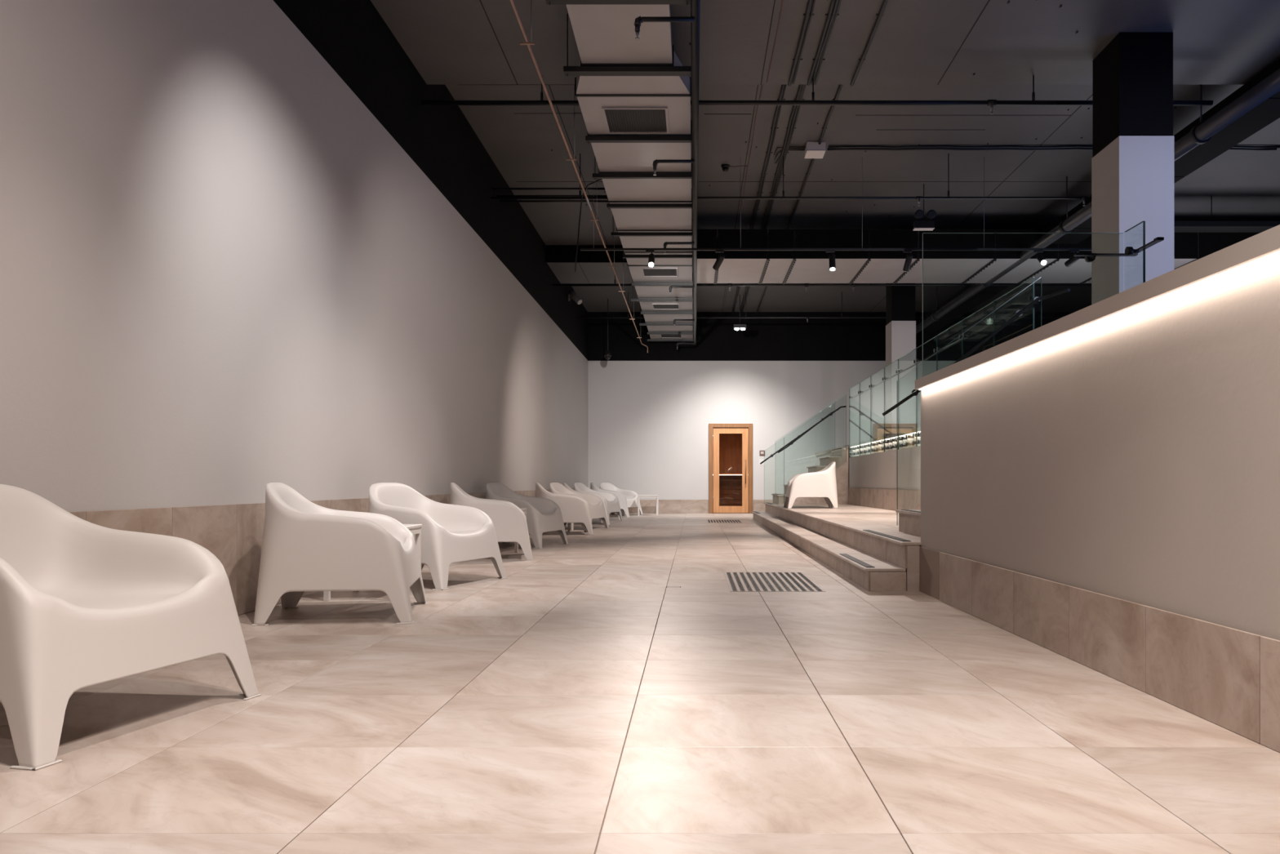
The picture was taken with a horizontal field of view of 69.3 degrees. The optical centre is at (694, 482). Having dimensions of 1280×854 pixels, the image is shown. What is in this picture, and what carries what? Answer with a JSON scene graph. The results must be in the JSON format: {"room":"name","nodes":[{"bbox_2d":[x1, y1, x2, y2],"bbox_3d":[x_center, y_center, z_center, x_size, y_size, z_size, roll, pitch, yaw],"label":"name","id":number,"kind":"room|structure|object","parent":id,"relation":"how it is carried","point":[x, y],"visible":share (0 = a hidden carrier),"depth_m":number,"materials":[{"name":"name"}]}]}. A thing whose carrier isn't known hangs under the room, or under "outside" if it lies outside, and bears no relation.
{"room":"spa","nodes":[
{"label":"spa","id":0,"kind":"room"},
{"bbox_2d":[0,0,587,511],"bbox_3d":[-2.520,-1.035,9.000,0.200,3.470,24.000,0,0,0],"label":"wall","id":1,"kind":"structure","parent":0,"point":[224,277],"depth_m":4.80,"materials":[{"name":"white paint"}]},
{"bbox_2d":[68,488,573,615],"bbox_3d":[-2.410,0.407,9.000,0.020,0.586,24.000,0,0,0],"label":"baseboard","id":2,"kind":"structure","parent":1,"relation":"attached to","point":[233,533],"depth_m":4.76,"materials":[{"name":"brown tile"}]},
{"bbox_2d":[273,0,587,359],"bbox_3d":[-2.526,-3.435,9.000,0.188,1.330,24.000,0,0,0],"label":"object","id":3,"kind":"structure","parent":1,"relation":"attached to","point":[352,37],"depth_m":8.67,"materials":[{"name":"black paint"}]},
{"bbox_2d":[492,187,604,190],"bbox_3d":[-1.705,-3.500,11.000,1.410,0.025,0.026,0,0,0],"label":"conduit","id":4,"kind":"object","parent":3,"relation":"attached to","point":[493,188],"visible":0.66,"depth_m":10.99,"materials":[{"name":"black metal"}]},
{"bbox_2d":[496,195,607,196],"bbox_3d":[-1.705,-3.490,11.250,1.410,0.025,0.026,0,0,0],"label":"conduit","id":5,"kind":"object","parent":3,"relation":"attached to","point":[496,195],"visible":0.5,"depth_m":11.24,"materials":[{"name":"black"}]},
{"bbox_2d":[499,200,607,202],"bbox_3d":[-1.705,-3.480,11.420,1.410,0.025,0.026,0,0,0],"label":"conduit","id":6,"kind":"object","parent":3,"relation":"attached to","point":[500,201],"visible":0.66,"depth_m":11.41,"materials":[{"name":"black metal"}]},
{"bbox_2d":[0,512,1279,853],"bbox_3d":[3.240,0.760,10.200,11.520,0.120,26.400,0,0,0],"label":"floor","id":7,"kind":"structure","parent":0,"point":[575,700],"depth_m":2.63,"materials":[{"name":"brown tile"}]},
{"bbox_2d":[0,484,261,770],"bbox_3d":[-1.885,0.350,2.721,0.764,0.702,0.814,0,0,13],"label":"armchair","id":8,"kind":"object","parent":7,"relation":"on","point":[83,603],"visible":1,"depth_m":2.77,"materials":[{"name":"grey plastic"}]},
{"bbox_2d":[251,482,427,626],"bbox_3d":[-1.850,0.350,4.899,0.764,0.702,0.814,0,0,-11],"label":"armchair","id":9,"kind":"object","parent":7,"relation":"on","point":[307,545],"visible":1,"depth_m":4.57,"materials":[{"name":"grey plastic"}]},
{"bbox_2d":[323,524,422,600],"bbox_3d":[-1.975,0.484,5.700,0.440,0.432,0.500,0,0,0],"label":"side table","id":10,"kind":"object","parent":7,"relation":"on","point":[415,529],"visible":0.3,"depth_m":5.89,"materials":[{"name":"white paint"}]},
{"bbox_2d":[367,482,506,590],"bbox_3d":[-1.865,0.350,6.502,0.764,0.702,0.814,0,0,19],"label":"armchair","id":11,"kind":"object","parent":7,"relation":"on","point":[451,534],"visible":0.73,"depth_m":6.44,"materials":[{"name":"grey plastic"}]},
{"bbox_2d":[449,482,533,559],"bbox_3d":[-1.905,0.350,8.649,0.764,0.702,0.814,0,0,-11],"label":"armchair","id":12,"kind":"object","parent":7,"relation":"on","point":[508,520],"visible":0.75,"depth_m":8.32,"materials":[{"name":"grey plastic"}]},
{"bbox_2d":[485,482,568,548],"bbox_3d":[-1.905,0.350,10.251,0.764,0.702,0.814,0,0,14],"label":"armchair","id":13,"kind":"object","parent":7,"relation":"on","point":[543,514],"visible":0.68,"depth_m":10.19,"materials":[{"name":"grey plastic"}]},
{"bbox_2d":[535,482,593,535],"bbox_3d":[-1.795,0.350,12.599,0.764,0.702,0.814,0,0,-12],"label":"armchair","id":14,"kind":"object","parent":7,"relation":"on","point":[573,508],"visible":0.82,"depth_m":12.28,"materials":[{"name":"grey plastic"}]},
{"bbox_2d":[549,482,608,528],"bbox_3d":[-1.785,0.350,13.951,0.764,0.702,0.814,0,0,14],"label":"armchair","id":15,"kind":"object","parent":7,"relation":"on","point":[596,506],"visible":0.48,"depth_m":14.12,"materials":[{"name":"grey plastic"}]},
{"bbox_2d":[562,482,609,524],"bbox_3d":[-1.855,0.350,15.599,0.764,0.702,0.814,0,0,-12],"label":"armchair","id":16,"kind":"object","parent":7,"relation":"on","point":[564,484],"visible":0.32,"depth_m":15.29,"materials":[{"name":"grey plastic"}]},
{"bbox_2d":[573,482,622,522],"bbox_3d":[-1.785,0.350,16.751,0.764,0.702,0.814,0,0,14],"label":"armchair","id":17,"kind":"object","parent":7,"relation":"on","point":[611,500],"visible":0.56,"depth_m":16.88,"materials":[{"name":"grey plastic"}]},
{"bbox_2d":[590,482,629,516],"bbox_3d":[-1.765,0.350,18.999,0.764,0.702,0.814,0,0,-12],"label":"armchair","id":18,"kind":"object","parent":7,"relation":"on","point":[622,499],"visible":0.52,"depth_m":18.68,"materials":[{"name":"grey plastic"}]},
{"bbox_2d":[599,482,642,514],"bbox_3d":[-1.664,0.350,20.152,0.764,0.702,0.814,0,0,30],"label":"armchair","id":19,"kind":"object","parent":7,"relation":"on","point":[631,496],"visible":0.44,"depth_m":20.29,"materials":[{"name":"grey plastic"}]},
{"bbox_2d":[637,494,658,515],"bbox_3d":[-1.000,0.484,19.850,0.440,0.432,0.500,0,0,-4],"label":"side table","id":20,"kind":"object","parent":7,"relation":"on","point":[638,495],"visible":1,"depth_m":19.62,"materials":[{"name":"white paint"}]},
{"bbox_2d":[724,572,826,591],"bbox_3d":[0.536,0.699,6.550,0.616,0.002,1.264,0,0,0],"label":"floor drain","id":21,"kind":"object","parent":7,"relation":"on","point":[736,581],"visible":1,"depth_m":6.45,"materials":[{"name":"black metal"}]},
{"bbox_2d":[751,502,921,591],"bbox_3d":[1.935,0.543,11.826,1.670,0.317,11.749,0,0,0],"label":"platform","id":22,"kind":"object","parent":7,"relation":"on","point":[823,531],"visible":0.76,"depth_m":7.90,"materials":[{"name":"brown tile"}]},
{"bbox_2d":[771,446,848,504],"bbox_3d":[2.104,-0.129,17.030,1.262,1.027,1.268,0,0,0],"label":"stair","id":23,"kind":"structure","parent":22,"relation":"on","point":[838,454],"depth_m":16.40,"materials":[{"name":"beige stone"}]},
{"bbox_2d":[783,462,838,508],"bbox_3d":[1.765,0.035,14.050,0.764,0.702,0.814,0,0,1],"label":"armchair","id":24,"kind":"object","parent":22,"relation":"on","point":[822,483],"visible":1,"depth_m":13.71,"materials":[{"name":"grey plastic"}]},
{"bbox_2d":[786,394,846,462],"bbox_3d":[2.142,-0.599,16.376,1.099,1.928,0.012,0,0,0],"label":"glass panel","id":25,"kind":"object","parent":22,"relation":"on","point":[846,394],"visible":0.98,"depth_m":16.37,"materials":[{"name":"teal"}]},
{"bbox_2d":[760,405,846,463],"bbox_3d":[1.912,-0.836,16.311,1.519,1.034,0.109,0,0,0],"label":"handrail","id":26,"kind":"object","parent":25,"relation":"attached to","point":[838,408],"visible":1,"depth_m":16.26,"materials":[{"name":"black metal"}]},
{"bbox_2d":[839,553,875,567],"bbox_3d":[1.150,0.552,6.585,0.055,0.006,1.130,0,0,0],"label":"strip","id":27,"kind":"object","parent":22,"relation":"on","point":[860,562],"visible":1,"depth_m":6.51,"materials":[{"name":"black"}]},
{"bbox_2d":[895,509,920,536],"bbox_3d":[2.210,-0.127,6.640,1.244,1.024,1.288,0,0,0],"label":"stair","id":28,"kind":"structure","parent":22,"relation":"on","point":[909,520],"depth_m":6.91,"materials":[{"name":"beige tile"}]},
{"bbox_2d":[897,276,1041,380],"bbox_3d":[2.175,-0.644,7.306,1.144,1.968,0.012,0,0,0],"label":"glass panel","id":29,"kind":"object","parent":28,"relation":"attached to","point":[1041,277],"visible":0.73,"depth_m":7.30,"materials":[{"name":"teal"}]},
{"bbox_2d":[881,288,1070,416],"bbox_3d":[2.168,-1.000,7.170,1.409,0.965,0.249,0,0,0],"label":"handrail","id":30,"kind":"object","parent":29,"relation":"attached to","point":[1036,300],"visible":0.89,"depth_m":7.19,"materials":[{"name":"black metal"}]},
{"bbox_2d":[922,232,1123,377],"bbox_3d":[2.134,-1.143,6.001,1.303,0.960,0.012,0,0,0],"label":"glass panel","id":31,"kind":"object","parent":28,"relation":"on","point":[922,233],"visible":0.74,"depth_m":6.01,"materials":[{"name":"teal"}]},
{"bbox_2d":[1073,236,1164,262],"bbox_3d":[2.627,-1.455,5.755,0.395,0.055,0.480,0,0,0],"label":"handrail","id":32,"kind":"object","parent":31,"relation":"attached to","point":[1129,251],"visible":1,"depth_m":5.88,"materials":[{"name":"black metal"}]},
{"bbox_2d":[815,434,920,490],"bbox_3d":[5.875,0.037,13.490,6.250,1.325,15.020,0,0,0],"label":"wall","id":33,"kind":"structure","parent":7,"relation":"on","point":[897,469],"depth_m":13.25,"materials":[{"name":"white paint"}]},
{"bbox_2d":[848,382,863,457],"bbox_3d":[2.729,-1.034,15.555,0.100,1.197,0.984,0,0,0],"label":"glass panel","id":34,"kind":"object","parent":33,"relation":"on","point":[857,447],"visible":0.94,"depth_m":15.93,"materials":[{"name":"teal"}]},
{"bbox_2d":[859,376,875,455],"bbox_3d":[2.729,-1.034,14.580,0.100,1.197,0.954,0,0,0],"label":"glass panel","id":35,"kind":"object","parent":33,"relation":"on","point":[864,446],"visible":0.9,"depth_m":14.95,"materials":[{"name":"teal"}]},
{"bbox_2d":[870,367,888,453],"bbox_3d":[2.729,-1.034,13.600,0.100,1.197,0.994,0,0,0],"label":"glass panel","id":36,"kind":"object","parent":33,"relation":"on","point":[877,443],"visible":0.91,"depth_m":13.96,"materials":[{"name":"teal"}]},
{"bbox_2d":[848,488,920,511],"bbox_3d":[2.740,0.239,11.850,0.020,0.291,9.020,0,0,0],"label":"baseboard","id":37,"kind":"structure","parent":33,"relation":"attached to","point":[884,499],"depth_m":13.15,"materials":[{"name":"brown tile"}]},
{"bbox_2d":[884,359,902,451],"bbox_3d":[2.729,-1.034,12.650,0.100,1.197,0.894,0,0,0],"label":"glass panel","id":38,"kind":"object","parent":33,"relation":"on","point":[895,439],"visible":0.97,"depth_m":12.96,"materials":[{"name":"teal"}]},
{"bbox_2d":[897,348,920,449],"bbox_3d":[2.729,-1.034,11.700,0.100,1.197,0.994,0,0,0],"label":"glass panel","id":39,"kind":"object","parent":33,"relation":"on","point":[913,435],"visible":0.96,"depth_m":12.06,"materials":[{"name":"teal"}]},
{"bbox_2d":[853,300,1032,398],"bbox_3d":[2.757,-1.475,11.700,0.024,0.024,8.600,0,0,0],"label":"handrail","id":40,"kind":"object","parent":39,"relation":"attached to","point":[1029,302],"visible":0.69,"depth_m":9.54,"materials":[{"name":"black metal"}]},
{"bbox_2d":[915,336,940,446],"bbox_3d":[2.729,-1.034,10.730,0.100,1.197,0.934,0,0,0],"label":"glass panel","id":41,"kind":"object","parent":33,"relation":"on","point":[917,433],"visible":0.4,"depth_m":11.20,"materials":[{"name":"teal"}]},
{"bbox_2d":[936,320,965,370],"bbox_3d":[2.729,-1.034,9.770,0.100,1.197,0.974,0,0,0],"label":"glass panel","id":42,"kind":"object","parent":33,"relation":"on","point":[960,336],"visible":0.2,"depth_m":10.18,"materials":[{"name":"teal"}]},
{"bbox_2d":[993,276,1034,346],"bbox_3d":[2.729,-1.034,7.815,0.100,1.197,0.964,0,0,0],"label":"glass panel","id":43,"kind":"object","parent":33,"relation":"attached to","point":[1029,298],"visible":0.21,"depth_m":7.71,"materials":[{"name":"teal"}]},
{"bbox_2d":[712,427,742,512],"bbox_3d":[0.825,-0.475,22.105,1.900,2.350,1.890,0,0,0],"label":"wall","id":44,"kind":"structure","parent":0,"point":[730,444],"depth_m":22.98,"materials":[{"name":"brown wood"}]},
{"bbox_2d":[712,473,742,509],"bbox_3d":[0.825,0.215,22.547,1.760,0.850,0.705,0,0,0],"label":"bench","id":45,"kind":"object","parent":44,"relation":"in","point":[722,502],"visible":0.27,"depth_m":22.20,"materials":[{"name":"brown wood"}]},
{"bbox_2d":[587,360,955,511],"bbox_3d":[3.190,-1.035,21.075,11.620,3.470,0.150,0,0,0],"label":"wall","id":46,"kind":"structure","parent":0,"point":[648,421],"depth_m":21.00,"materials":[{"name":"white paint"}]},
{"bbox_2d":[609,499,773,513],"bbox_3d":[0.155,0.545,20.990,5.090,0.309,0.020,0,0,0],"label":"baseboard","id":47,"kind":"structure","parent":46,"relation":"attached to","point":[648,506],"depth_m":20.98,"materials":[{"name":"brown tile"}]},
{"bbox_2d":[708,423,752,513],"bbox_3d":[0.825,-0.320,21.030,1.000,2.040,0.179,0,0,0],"label":"door","id":48,"kind":"structure","parent":46,"relation":"in","point":[746,429],"depth_m":21.00,"materials":[{"name":"brown wood"}]},
{"bbox_2d":[587,311,1074,360],"bbox_3d":[3.190,-3.435,21.081,11.620,1.330,0.138,0,0,0],"label":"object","id":49,"kind":"structure","parent":46,"relation":"attached to","point":[717,339],"depth_m":21.01,"materials":[{"name":"black paint"}]},
{"bbox_2d":[814,426,920,454],"bbox_3d":[5.869,-0.648,13.500,6.262,0.043,15.000,0,0,0],"label":"trim","id":50,"kind":"structure","parent":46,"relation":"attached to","point":[907,432],"depth_m":13.59,"materials":[{"name":"beige paint"}]},
{"bbox_2d":[885,320,915,435],"bbox_3d":[3.583,-1.720,16.050,0.415,2.099,0.500,0,0,0],"label":"column","id":51,"kind":"structure","parent":50,"relation":"on","point":[900,335],"depth_m":15.80,"materials":[{"name":"white paint"}]},
{"bbox_2d":[885,286,915,325],"bbox_3d":[3.583,-3.184,16.050,0.403,0.827,0.488,0,0,0],"label":"column","id":52,"kind":"structure","parent":51,"relation":"on","point":[900,300],"depth_m":15.81,"materials":[{"name":"black paint"}]},
{"bbox_2d":[444,0,1279,311],"bbox_3d":[3.190,-3.836,9.000,11.620,0.488,24.000,0,0,0],"label":"ceiling","id":53,"kind":"structure","parent":0,"point":[526,144],"depth_m":11.35,"materials":[{"name":"black"}]},
{"bbox_2d":[510,0,648,352],"bbox_3d":[-1.120,-3.380,12.556,0.181,1.000,15.911,0,0,0],"label":"copper pipe","id":54,"kind":"object","parent":53,"relation":"hanging from","point":[512,2],"visible":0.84,"depth_m":8.57,"materials":[{"name":"orange metal"}]},
{"bbox_2d":[546,244,627,262],"bbox_3d":[3.290,-3.739,15.089,11.420,0.281,0.018,0,0,0],"label":"trim","id":55,"kind":"structure","parent":53,"relation":"attached to","point":[554,253],"depth_m":15.08,"materials":[{"name":"black paint"}]},
{"bbox_2d":[546,262,693,283],"bbox_3d":[3.290,-3.740,15.925,11.420,0.280,1.650,0,0,0],"label":"trim","id":56,"kind":"structure","parent":53,"relation":"attached to","point":[595,273],"depth_m":15.87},
{"bbox_2d":[552,275,1091,290],"bbox_3d":[3.195,-3.430,15.700,11.210,0.339,0.057,0,0,0],"label":"pipe","id":57,"kind":"object","parent":56,"relation":"hanging from","point":[615,284],"visible":0.84,"depth_m":15.68,"materials":[{"name":"black metal"}]},
{"bbox_2d":[585,133,691,143],"bbox_3d":[-0.500,-3.499,8.500,1.000,0.758,0.061,0,0,0],"label":"hanger","id":58,"kind":"object","parent":53,"relation":"hanging from","point":[588,139],"visible":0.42,"depth_m":8.47,"materials":[{"name":"black metal"}]},
{"bbox_2d":[592,155,692,180],"bbox_3d":[-0.525,-3.499,9.520,1.050,0.758,0.047,0,0,0],"label":"hanger","id":59,"kind":"object","parent":53,"relation":"hanging from","point":[595,175],"visible":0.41,"depth_m":9.50,"materials":[{"name":"black metal"}]},
{"bbox_2d":[606,202,692,209],"bbox_3d":[-0.500,-3.499,10.550,1.000,0.758,0.054,0,0,0],"label":"hanger","id":60,"kind":"object","parent":53,"relation":"hanging from","point":[609,205],"visible":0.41,"depth_m":10.52,"materials":[{"name":"black metal"}]},
{"bbox_2d":[610,216,692,237],"bbox_3d":[-0.520,-3.499,11.750,1.080,0.758,0.047,0,0,0],"label":"hanger","id":61,"kind":"object","parent":53,"relation":"hanging from","point":[613,233],"visible":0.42,"depth_m":11.73,"materials":[{"name":"black metal"}]},
{"bbox_2d":[622,253,692,259],"bbox_3d":[-0.500,-3.499,12.900,1.000,0.758,0.047,0,0,0],"label":"hanger","id":62,"kind":"object","parent":53,"relation":"hanging from","point":[624,255],"visible":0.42,"depth_m":12.88,"materials":[{"name":"black metal"}]},
{"bbox_2d":[690,0,699,344],"bbox_3d":[0.005,-3.060,12.650,0.060,0.057,15.300,0,0,0],"label":"pipe","id":63,"kind":"object","parent":62,"relation":"hanging from","point":[695,4],"visible":0.9,"depth_m":7.89,"materials":[{"name":"black metal"}]},
{"bbox_2d":[634,15,694,39],"bbox_3d":[-0.197,-2.966,6.020,0.395,0.150,0.046,0,0,0],"label":"branch","id":64,"kind":"object","parent":63,"relation":"attached to","point":[639,20],"visible":1,"depth_m":6.01,"materials":[{"name":"black metal"}]},
{"bbox_2d":[652,159,694,175],"bbox_3d":[-0.197,-2.966,8.680,0.395,0.150,0.046,0,0,0],"label":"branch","id":65,"kind":"object","parent":63,"relation":"attached to","point":[655,162],"visible":1,"depth_m":8.67,"materials":[{"name":"black metal"}]},
{"bbox_2d":[631,278,693,302],"bbox_3d":[-0.540,-3.359,16.000,1.120,0.478,0.054,0,0,0],"label":"hanger","id":66,"kind":"object","parent":53,"relation":"hanging from","point":[632,299],"visible":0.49,"depth_m":15.97,"materials":[{"name":"black metal"}]},
{"bbox_2d":[631,282,693,286],"bbox_3d":[-0.500,-3.499,14.720,1.000,0.758,0.054,0,0,0],"label":"hanger","id":67,"kind":"object","parent":53,"relation":"hanging from","point":[633,283],"visible":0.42,"depth_m":14.69,"materials":[{"name":"black metal"}]},
{"bbox_2d":[565,4,693,342],"bbox_3d":[-0.505,-3.262,12.962,0.964,0.156,15.900,0,0,0],"label":"ventilation duct","id":68,"kind":"object","parent":67,"relation":"hanging from","point":[605,34],"visible":0.86,"depth_m":8.36,"materials":[{"name":"metal"}]},
{"bbox_2d":[574,178,602,271],"bbox_3d":[-1.185,-2.893,10.422,0.067,0.947,0.554,0,0,-38],"label":"cable","id":69,"kind":"object","parent":68,"relation":"hanging from","point":[598,179],"visible":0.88,"depth_m":10.59,"materials":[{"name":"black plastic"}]},
{"bbox_2d":[601,106,669,133],"bbox_3d":[-0.510,-3.192,8.140,0.560,0.016,0.560,0,0,0],"label":"grille","id":70,"kind":"object","parent":68,"relation":"attached to","point":[614,119],"depth_m":8.13,"materials":[{"name":"black metal"}]},
{"bbox_2d":[641,267,678,276],"bbox_3d":[-0.520,-3.192,14.025,0.540,0.016,0.550,0,0,0],"label":"grille","id":71,"kind":"object","parent":68,"relation":"attached to","point":[646,272],"depth_m":14.04,"materials":[{"name":"black metal"}]},
{"bbox_2d":[652,303,679,309],"bbox_3d":[-0.515,-3.192,16.750,0.490,0.016,0.500,0,0,0],"label":"grille","id":72,"kind":"object","parent":68,"relation":"attached to","point":[655,306],"depth_m":16.77,"materials":[{"name":"black metal"}]},
{"bbox_2d":[697,229,1259,284],"bbox_3d":[4.435,-3.400,14.008,8.918,0.440,1.645,0,0,0],"label":"ceiling","id":73,"kind":"structure","parent":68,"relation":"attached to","point":[962,267],"depth_m":13.19,"materials":[{"name":"metal"}]},
{"bbox_2d":[639,323,693,325],"bbox_3d":[-0.540,-3.499,18.450,1.120,0.758,0.054,0,0,0],"label":"hanger","id":74,"kind":"object","parent":53,"relation":"hanging from","point":[640,324],"visible":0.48,"depth_m":18.42,"materials":[{"name":"black metal"}]},
{"bbox_2d":[640,311,693,315],"bbox_3d":[-0.500,-3.499,17.200,1.000,0.758,0.047,0,0,0],"label":"hanger","id":75,"kind":"object","parent":53,"relation":"hanging from","point":[642,312],"visible":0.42,"depth_m":17.18,"materials":[{"name":"black metal"}]},
{"bbox_2d":[723,0,782,311],"bbox_3d":[0.655,-3.732,13.050,0.019,0.291,15.700,0,0,0],"label":"cable","id":76,"kind":"object","parent":53,"relation":"attached to","point":[782,0],"visible":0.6,"depth_m":9.22,"materials":[{"name":"black plastic"}]},
{"bbox_2d":[732,0,815,312],"bbox_3d":[0.877,-3.720,13.050,0.085,0.319,15.700,0,0,0],"label":"conduit","id":77,"kind":"object","parent":53,"relation":"attached to","point":[802,40],"visible":0.72,"depth_m":9.23,"materials":[{"name":"black metal"}]},
{"bbox_2d":[489,153,1091,206],"bbox_3d":[1.170,-3.574,10.900,7.160,0.613,0.040,0,0,0],"label":"pipe","id":78,"kind":"object","parent":53,"relation":"hanging from","point":[918,198],"visible":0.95,"depth_m":10.88,"materials":[{"name":"black metal"}]},
{"bbox_2d":[740,0,841,312],"bbox_3d":[1.058,-3.723,13.050,0.105,0.315,15.700,0,0,0],"label":"conduit","id":79,"kind":"object","parent":53,"relation":"attached to","point":[828,25],"visible":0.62,"depth_m":9.22,"materials":[{"name":"black metal"}]},
{"bbox_2d":[804,141,826,158],"bbox_3d":[1.385,-3.824,10.620,0.216,0.108,0.256,0,0,0],"label":"junction box","id":80,"kind":"object","parent":53,"relation":"attached to","point":[813,149],"visible":1,"depth_m":10.50,"materials":[{"name":"white"}]},
{"bbox_2d":[576,292,1062,322],"bbox_3d":[3.195,-3.574,18.800,11.210,0.613,0.040,0,0,0],"label":"pipe","id":81,"kind":"object","parent":53,"relation":"hanging from","point":[628,317],"visible":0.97,"depth_m":18.79,"materials":[{"name":"black metal"}]},
{"bbox_2d":[756,0,888,312],"bbox_3d":[1.423,-3.720,13.050,0.055,0.319,15.700,0,0,0],"label":"conduit","id":82,"kind":"object","parent":53,"relation":"attached to","point":[880,15],"visible":0.64,"depth_m":9.04,"materials":[{"name":"black metal"}]},
{"bbox_2d":[370,0,1279,84],"bbox_3d":[3.290,-3.740,6.775,11.420,0.280,3.150,0,0,0],"label":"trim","id":83,"kind":"structure","parent":53,"relation":"attached to","point":[447,42],"depth_m":7.46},
{"bbox_2d":[545,0,689,4],"bbox_3d":[-0.500,-3.359,6.030,0.940,0.478,0.068,0,0,0],"label":"hanger","id":84,"kind":"object","parent":83,"relation":"hanging from","point":[548,2],"visible":1,"depth_m":6.03,"materials":[{"name":"black metal"}]},
{"bbox_2d":[563,13,691,76],"bbox_3d":[-0.482,-3.359,7.090,1.035,0.478,0.081,0,0,0],"label":"hanger","id":85,"kind":"object","parent":83,"relation":"hanging from","point":[568,70],"visible":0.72,"depth_m":7.05,"materials":[{"name":"black metal"}]},
{"bbox_2d":[421,75,1213,114],"bbox_3d":[1.085,-3.430,8.170,6.990,0.339,0.057,0,0,0],"label":"pipe","id":86,"kind":"object","parent":83,"relation":"hanging from","point":[991,103],"visible":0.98,"depth_m":8.15,"materials":[{"name":"black metal"}]},
{"bbox_2d":[580,156,1091,250],"bbox_3d":[1.820,-3.323,11.000,6.360,1.114,0.032,0,0,0],"label":"track","id":87,"kind":"object","parent":53,"relation":"hanging from","point":[593,248],"visible":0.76,"depth_m":10.98,"materials":[{"name":"black metal"}]},
{"bbox_2d":[712,249,724,270],"bbox_3d":[0.280,-2.658,11.037,0.104,0.216,0.198,0,0,-31],"label":"track spotlight","id":88,"kind":"object","parent":87,"relation":"hanging from","point":[721,257],"visible":1,"depth_m":11.00,"materials":[{"name":"black metal"}]},
{"bbox_2d":[826,249,835,271],"bbox_3d":[1.624,-2.640,10.974,0.107,0.252,0.143,0,0,0],"label":"track spotlight","id":89,"kind":"object","parent":87,"relation":"hanging from","point":[832,256],"visible":1,"depth_m":10.95,"materials":[{"name":"black metal"}]},
{"bbox_2d":[902,249,912,271],"bbox_3d":[2.545,-2.647,11.041,0.110,0.237,0.176,0,0,0],"label":"track spotlight","id":90,"kind":"object","parent":87,"relation":"hanging from","point":[909,256],"visible":1,"depth_m":11.00,"materials":[{"name":"black metal"}]},
{"bbox_2d":[912,183,936,230],"bbox_3d":[2.980,-3.584,11.970,0.276,0.592,0.170,0,0,0],"label":"lamp","id":91,"kind":"object","parent":53,"relation":"hanging from","point":[923,224],"visible":1,"depth_m":11.95,"materials":[{"name":"black metal"}]},
{"bbox_2d":[773,145,1279,164],"bbox_3d":[3.836,-3.862,10.886,5.808,0.036,0.571,0,0,0],"label":"conduit","id":92,"kind":"object","parent":53,"relation":"attached to","point":[841,147],"visible":0.73,"depth_m":10.62,"materials":[{"name":"black metal"}]},
{"bbox_2d":[915,58,1279,330],"bbox_3d":[5.200,-3.490,12.390,0.540,0.160,16.780,0,0,0],"label":"duct","id":93,"kind":"object","parent":53,"relation":"hanging from","point":[1267,112],"visible":0.32,"depth_m":9.48,"materials":[{"name":"black metal"}]},
{"bbox_2d":[915,68,1279,333],"bbox_3d":[4.720,-3.520,12.450,0.184,0.721,16.900,0,0,0],"label":"pipe","id":94,"kind":"object","parent":53,"relation":"attached to","point":[1202,132],"visible":0.77,"depth_m":8.76,"materials":[{"name":"grey metal"}]},
{"bbox_2d":[1173,195,1279,232],"bbox_3d":[7.225,-3.640,12.400,3.350,0.480,0.300,0,0,0],"label":"cable tray","id":95,"kind":"object","parent":53,"relation":"hanging from","point":[1211,226],"visible":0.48,"depth_m":12.26,"materials":[{"name":"black metal"}]},
{"bbox_2d":[1064,249,1080,266],"bbox_3d":[4.514,-2.683,11.056,0.108,0.166,0.212,0,0,-18],"label":"track spotlight","id":96,"kind":"object","parent":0,"point":[1073,260],"visible":0.87,"depth_m":11.02,"materials":[{"name":"black metal"}]},
{"bbox_2d":[920,254,1279,639],"bbox_3d":[5.231,0.050,1.485,7.537,1.300,8.970,0,0,0],"label":"wall","id":97,"kind":"structure","parent":0,"point":[1133,455],"depth_m":3.20,"materials":[{"name":"beige paint"}]},
{"bbox_2d":[915,224,1279,390],"bbox_3d":[1.712,-0.629,1.491,0.385,0.066,8.992,0,0,-1],"label":"trim","id":98,"kind":"structure","parent":97,"relation":"on","point":[1261,246],"depth_m":3.12,"materials":[{"name":"beige paint"}]},
{"bbox_2d":[919,546,1279,752],"bbox_3d":[1.543,0.555,1.485,0.021,0.289,8.972,0,0,-1],"label":"baseboard","id":99,"kind":"structure","parent":97,"relation":"attached to","point":[1228,677],"depth_m":3.14,"materials":[{"name":"brown tile"}]},
{"bbox_3d":[5.407,-0.631,1.485,7.185,0.058,8.970,0,0,0],"label":"trim","id":100,"kind":"structure","parent":97,"relation":"on","visible":0},
{"bbox_2d":[1124,220,1145,282],"bbox_3d":[2.800,-1.147,5.873,0.012,0.968,0.254,0,0,0],"label":"glass panel","id":101,"kind":"object","parent":100,"relation":"on","point":[1143,221],"visible":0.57,"depth_m":5.75,"materials":[{"name":"teal"}]},
{"bbox_2d":[1091,135,1173,304],"bbox_3d":[3.610,-1.720,7.625,0.440,2.099,0.510,0,0,0],"label":"column","id":102,"kind":"structure","parent":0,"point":[1132,177],"depth_m":7.37,"materials":[{"name":"white paint"}]},
{"bbox_2d":[1092,31,1173,157],"bbox_3d":[3.610,-3.184,7.625,0.428,0.827,0.498,0,0,0],"label":"column","id":103,"kind":"structure","parent":102,"relation":"on","point":[1132,76],"depth_m":7.38,"materials":[{"name":"black paint"}]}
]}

